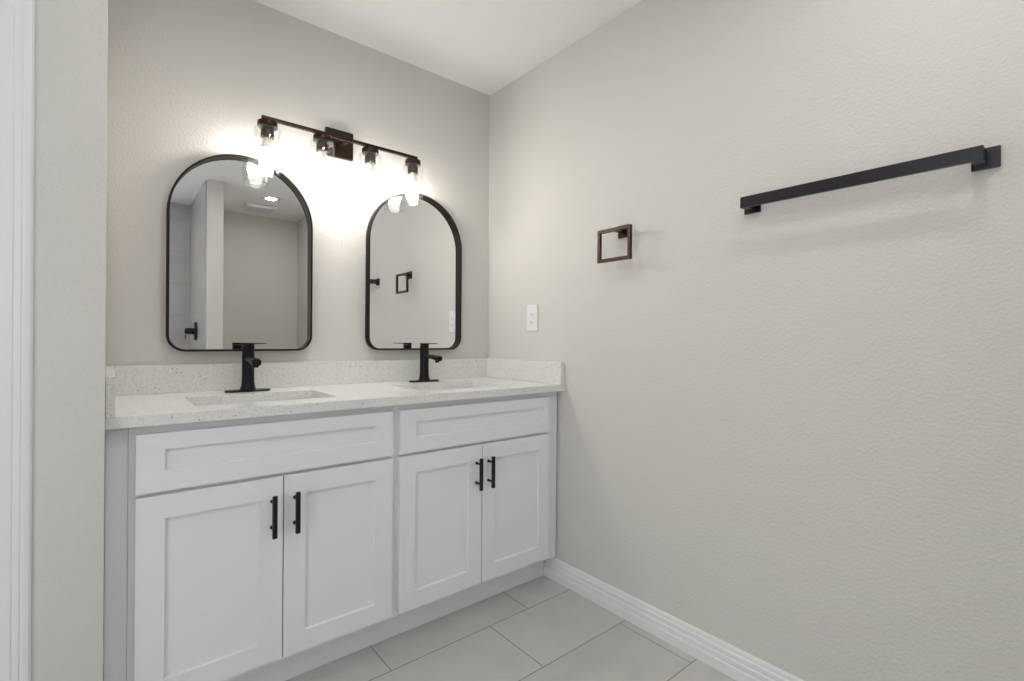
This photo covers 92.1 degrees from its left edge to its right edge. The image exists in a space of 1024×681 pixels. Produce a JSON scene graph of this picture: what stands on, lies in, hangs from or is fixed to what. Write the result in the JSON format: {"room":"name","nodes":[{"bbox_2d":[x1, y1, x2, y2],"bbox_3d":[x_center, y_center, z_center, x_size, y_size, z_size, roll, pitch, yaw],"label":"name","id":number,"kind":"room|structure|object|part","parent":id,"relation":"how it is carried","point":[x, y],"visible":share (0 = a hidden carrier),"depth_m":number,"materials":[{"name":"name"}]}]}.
{"room":"bathroom","nodes":[
{"label":"bathroom","id":0,"kind":"room"},
{"bbox_2d":[31,0,107,680],"bbox_3d":[-1.250,-0.123,1.371,0.188,2.440,0.620,0,0,-40],"label":"wall","id":1,"kind":"structure","parent":0,"point":[71,36],"depth_m":1.15,"materials":[{"name":"white paint"}]},
{"bbox_2d":[103,0,489,662],"bbox_3d":[-0.793,-0.121,2.215,1.832,2.440,0.100,0,0,-40],"label":"wall","id":2,"kind":"structure","parent":0,"point":[189,82],"depth_m":2.02,"materials":[{"name":"white paint"}]},
{"bbox_2d":[166,154,312,351],"bbox_3d":[-1.039,-0.336,1.921,0.502,0.755,0.036,0,0,-40],"label":"wall mirror","id":3,"kind":"object","parent":2,"relation":"attached to","point":[239,231],"visible":0.96,"depth_m":1.91,"materials":[{"name":"black mirror"}]},
{"bbox_2d":[113,358,486,395],"bbox_3d":[-0.748,0.141,2.174,1.611,0.101,0.023,0,0,-40],"label":"backsplash","id":4,"kind":"structure","parent":2,"relation":"attached to","point":[177,378],"depth_m":2.01,"materials":[{"name":"stone"}]},
{"bbox_2d":[257,115,420,196],"bbox_3d":[-0.716,-0.778,2.110,0.716,0.278,0.151,0,0,-40],"label":"vanity light","id":5,"kind":"object","parent":2,"relation":"attached to","point":[334,143],"visible":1,"depth_m":2.12,"materials":[{"name":"brown metal"}]},
{"bbox_3d":[-0.938,-0.724,1.892,0.060,0.105,0.060,0,0,-40],"label":"light bulb","id":6,"kind":"part","parent":5,"relation":"part of","materials":[{"name":"white glass"}]},
{"bbox_3d":[-0.779,-0.723,2.023,0.060,0.105,0.060,0,0,-40],"label":"light bulb","id":7,"kind":"part","parent":5,"relation":"part of","materials":[{"name":"white glass"}]},
{"bbox_3d":[-0.757,-0.858,2.160,0.121,0.120,0.019,0,0,-40],"label":"plate","id":8,"kind":"part","parent":5,"relation":"part of","materials":[{"name":"brown metal"}]},
{"bbox_3d":[-0.727,-0.850,2.123,0.020,0.020,0.074,0,0,-40],"label":"arm","id":9,"kind":"part","parent":5,"relation":"part of","materials":[{"name":"brown metal"}]},
{"bbox_3d":[-0.620,-0.722,2.155,0.060,0.105,0.060,0,0,-40],"label":"light bulb","id":10,"kind":"part","parent":5,"relation":"part of","materials":[{"name":"white glass"}]},
{"bbox_3d":[-0.460,-0.720,2.286,0.060,0.105,0.060,0,0,-40],"label":"light bulb","id":11,"kind":"part","parent":5,"relation":"part of","materials":[{"name":"white glass"}]},
{"bbox_2d":[365,193,461,349],"bbox_3d":[-0.463,-0.333,2.397,0.502,0.755,0.036,0,0,-40],"label":"wall mirror","id":12,"kind":"object","parent":2,"relation":"attached to","point":[413,271],"visible":0.97,"depth_m":2.39,"materials":[{"name":"black mirror"}]},
{"bbox_2d":[103,574,735,680],"bbox_3d":[-0.089,1.159,0.474,2.950,0.100,3.700,0,0,-40],"label":"floor","id":13,"kind":"structure","parent":0,"point":[538,629],"depth_m":1.76,"materials":[{"name":"tile"}]},
{"bbox_2d":[104,405,394,680],"bbox_3d":[-0.882,0.660,1.690,0.793,0.877,0.605,0,0,-40],"label":"vanity cabinet","id":14,"kind":"object","parent":13,"relation":"on","point":[254,548],"visible":0.99,"depth_m":1.44,"materials":[{"name":"white paint"}]},
{"bbox_3d":[-0.842,0.689,1.395,0.358,0.555,0.020,0,0,-40],"label":"door","id":15,"kind":"part","parent":14,"relation":"part of","materials":[{"name":"white paint"}]},
{"bbox_3d":[-0.700,0.324,1.508,0.718,0.156,0.020,0,0,-40],"label":"drawer","id":16,"kind":"part","parent":14,"relation":"part of","materials":[{"name":"white paint"}]},
{"bbox_3d":[-0.708,0.521,1.465,0.013,0.125,0.039,0,0,-40],"label":"handle","id":17,"kind":"part","parent":14,"relation":"part of","materials":[{"name":"black metal"}]},
{"bbox_3d":[-0.658,0.522,1.507,0.013,0.125,0.039,0,0,-40],"label":"handle","id":18,"kind":"part","parent":14,"relation":"part of","materials":[{"name":"black metal"}]},
{"bbox_3d":[-0.564,0.691,1.624,0.357,0.555,0.020,0,0,-40],"label":"door","id":19,"kind":"part","parent":14,"relation":"part of","materials":[{"name":"white paint"}]},
{"bbox_2d":[384,392,556,639],"bbox_3d":[-0.264,0.664,2.200,0.808,0.877,0.605,0,0,-40],"label":"vanity cabinet","id":20,"kind":"object","parent":13,"relation":"on","point":[475,479],"visible":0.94,"depth_m":1.95,"materials":[{"name":"white paint"}]},
{"bbox_2d":[105,358,563,429],"bbox_3d":[-0.569,0.158,1.958,1.611,0.130,0.585,0,0,-40],"label":"countertop","id":21,"kind":"structure","parent":20,"relation":"on","point":[135,395],"depth_m":1.86,"materials":[{"name":"stone"}]},
{"bbox_2d":[224,343,269,392],"bbox_3d":[-0.955,0.100,1.808,0.154,0.182,0.164,0,0,-40],"label":"faucet","id":22,"kind":"object","parent":21,"relation":"on","point":[249,362],"visible":1,"depth_m":1.83,"materials":[{"name":"black metal"}]},
{"bbox_3d":[-0.991,0.187,1.851,0.154,0.007,0.052,0,0,-40],"label":"plate","id":23,"kind":"part","parent":22,"relation":"part of","materials":[{"name":"black metal"}]},
{"bbox_3d":[-0.942,0.079,1.793,0.032,0.035,0.125,0,0,-40],"label":"spout","id":24,"kind":"part","parent":22,"relation":"part of","materials":[{"name":"black metal"}]},
{"bbox_3d":[-0.954,0.013,1.822,0.134,0.008,0.043,1,0,38],"label":"lever","id":25,"kind":"part","parent":22,"relation":"part of","materials":[{"name":"black metal"}]},
{"bbox_2d":[195,398,311,405],"bbox_3d":[-0.849,0.295,1.679,0.454,0.146,0.308,0,0,-40],"label":"undermount sink","id":26,"kind":"object","parent":21,"relation":"in","point":[297,398],"visible":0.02,"depth_m":1.78,"materials":[{"name":"white ceramic"}]},
{"bbox_2d":[409,343,441,381],"bbox_3d":[-0.381,0.103,2.295,0.154,0.182,0.164,0,0,-40],"label":"faucet","id":27,"kind":"object","parent":21,"relation":"on","point":[424,347],"visible":1,"depth_m":2.32,"materials":[{"name":"black metal"}]},
{"bbox_3d":[-0.416,0.191,2.338,0.154,0.007,0.052,0,0,-40],"label":"plate","id":28,"kind":"part","parent":27,"relation":"part of","materials":[{"name":"black metal"}]},
{"bbox_3d":[-0.368,0.083,2.280,0.032,0.035,0.125,0,0,-40],"label":"spout","id":29,"kind":"part","parent":27,"relation":"part of","materials":[{"name":"black metal"}]},
{"bbox_2d":[421,387,474,390],"bbox_3d":[-0.270,0.299,2.157,0.454,0.146,0.308,0,0,-40],"label":"undermount sink","id":30,"kind":"object","parent":21,"relation":"in","point":[463,387],"visible":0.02,"depth_m":2.32,"materials":[{"name":"white ceramic"}]},
{"bbox_3d":[-0.267,0.693,1.869,0.360,0.555,0.020,0,0,-40],"label":"door","id":31,"kind":"part","parent":20,"relation":"part of","materials":[{"name":"white paint"}]},
{"bbox_3d":[-0.119,0.328,1.988,0.734,0.156,0.020,0,0,-40],"label":"drawer","id":32,"kind":"part","parent":20,"relation":"part of","materials":[{"name":"white paint"}]},
{"bbox_3d":[-0.129,0.525,1.943,0.013,0.125,0.039,0,0,-40],"label":"handle","id":33,"kind":"part","parent":20,"relation":"part of","materials":[{"name":"black metal"}]},
{"bbox_3d":[-0.084,0.526,1.981,0.013,0.125,0.039,0,0,-40],"label":"handle","id":34,"kind":"part","parent":20,"relation":"part of","materials":[{"name":"black metal"}]},
{"bbox_3d":[0.018,0.695,2.104,0.372,0.555,0.020,0,0,-40],"label":"door","id":35,"kind":"part","parent":20,"relation":"part of","materials":[{"name":"white paint"}]},
{"bbox_2d":[253,0,641,95],"bbox_3d":[-0.068,-1.381,0.469,2.950,0.100,3.700,0,0,-40],"label":"ceiling","id":36,"kind":"structure","parent":0,"point":[484,46],"depth_m":2.10,"materials":[{"name":"white paint"}]},
{"bbox_2d":[488,0,1023,680],"bbox_3d":[1.052,-0.103,1.340,0.100,2.440,3.600,0,0,-40],"label":"wall","id":37,"kind":"structure","parent":0,"point":[791,431],"depth_m":1.51,"materials":[{"name":"white paint"}]},
{"bbox_2d":[527,305,537,330],"bbox_3d":[0.098,-0.110,2.409,0.010,0.127,0.079,0,0,-40],"label":"outlet","id":38,"kind":"object","parent":37,"relation":"attached to","point":[532,310],"visible":1,"depth_m":2.40,"materials":[{"name":"white plastic"}]},
{"bbox_2d":[529,311,533,324],"bbox_3d":[0.096,-0.110,2.408,0.002,0.067,0.033,0,0,-40],"label":"receptacle","id":39,"kind":"object","parent":38,"relation":"attached to","point":[531,313],"depth_m":2.41,"materials":[{"name":"white plastic"}]},
{"bbox_2d":[597,224,631,263],"bbox_3d":[0.425,-0.389,1.969,0.068,0.151,0.164,0,0,-40],"label":"towel ring","id":40,"kind":"object","parent":37,"relation":"attached to","point":[623,231],"visible":1,"depth_m":1.96,"materials":[{"name":"brown metal"}]},
{"bbox_3d":[0.449,-0.439,1.988,0.008,0.050,0.050,0,0,-40],"label":"mounting plate","id":41,"kind":"part","parent":40,"relation":"part of","materials":[{"name":"brown metal"}]},
{"bbox_2d":[544,557,803,680],"bbox_3d":[1.118,1.067,1.162,0.013,0.100,3.025,0,0,-40],"label":"baseboard","id":42,"kind":"structure","parent":37,"relation":"attached to","point":[724,657],"depth_m":1.81,"materials":[{"name":"white paint"}]},
{"bbox_2d":[740,145,1000,214],"bbox_3d":[0.928,-0.433,1.363,0.065,0.050,0.597,0,0,-40],"label":"towel bar","id":43,"kind":"object","parent":37,"relation":"attached to","point":[980,157],"visible":1,"depth_m":1.27,"materials":[{"name":"black metal"}]},
{"bbox_3d":[0.754,-0.435,1.574,0.047,0.033,0.022,0,0,-40],"label":"post","id":44,"kind":"part","parent":43,"relation":"part of","materials":[{"name":"brown metal"}]},
{"bbox_3d":[0.776,-0.435,1.591,0.008,0.050,0.051,0,0,-40],"label":"mounting plate","id":45,"kind":"part","parent":43,"relation":"part of","materials":[{"name":"brown metal"}]},
{"bbox_3d":[1.097,-0.431,1.158,0.047,0.033,0.022,0,0,-40],"label":"post","id":46,"kind":"part","parent":43,"relation":"part of","materials":[{"name":"brown metal"}]},
{"bbox_3d":[1.124,-0.431,1.170,0.008,0.050,0.051,0,0,-40],"label":"mounting plate","id":47,"kind":"part","parent":43,"relation":"part of","materials":[{"name":"brown metal"}]},
{"bbox_3d":[-1.569,-0.125,0.785,1.050,2.440,0.120,0,0,-40],"label":"wall","id":48,"kind":"structure","parent":0,"visible":0},
{"bbox_2d":[0,0,34,680],"bbox_3d":[-1.414,0.036,0.824,0.882,2.120,0.018,0,0,-40],"label":"trim","id":49,"kind":"structure","parent":48,"relation":"attached to","point":[17,17],"depth_m":1.08,"materials":[{"name":"white paint"}]}
]}

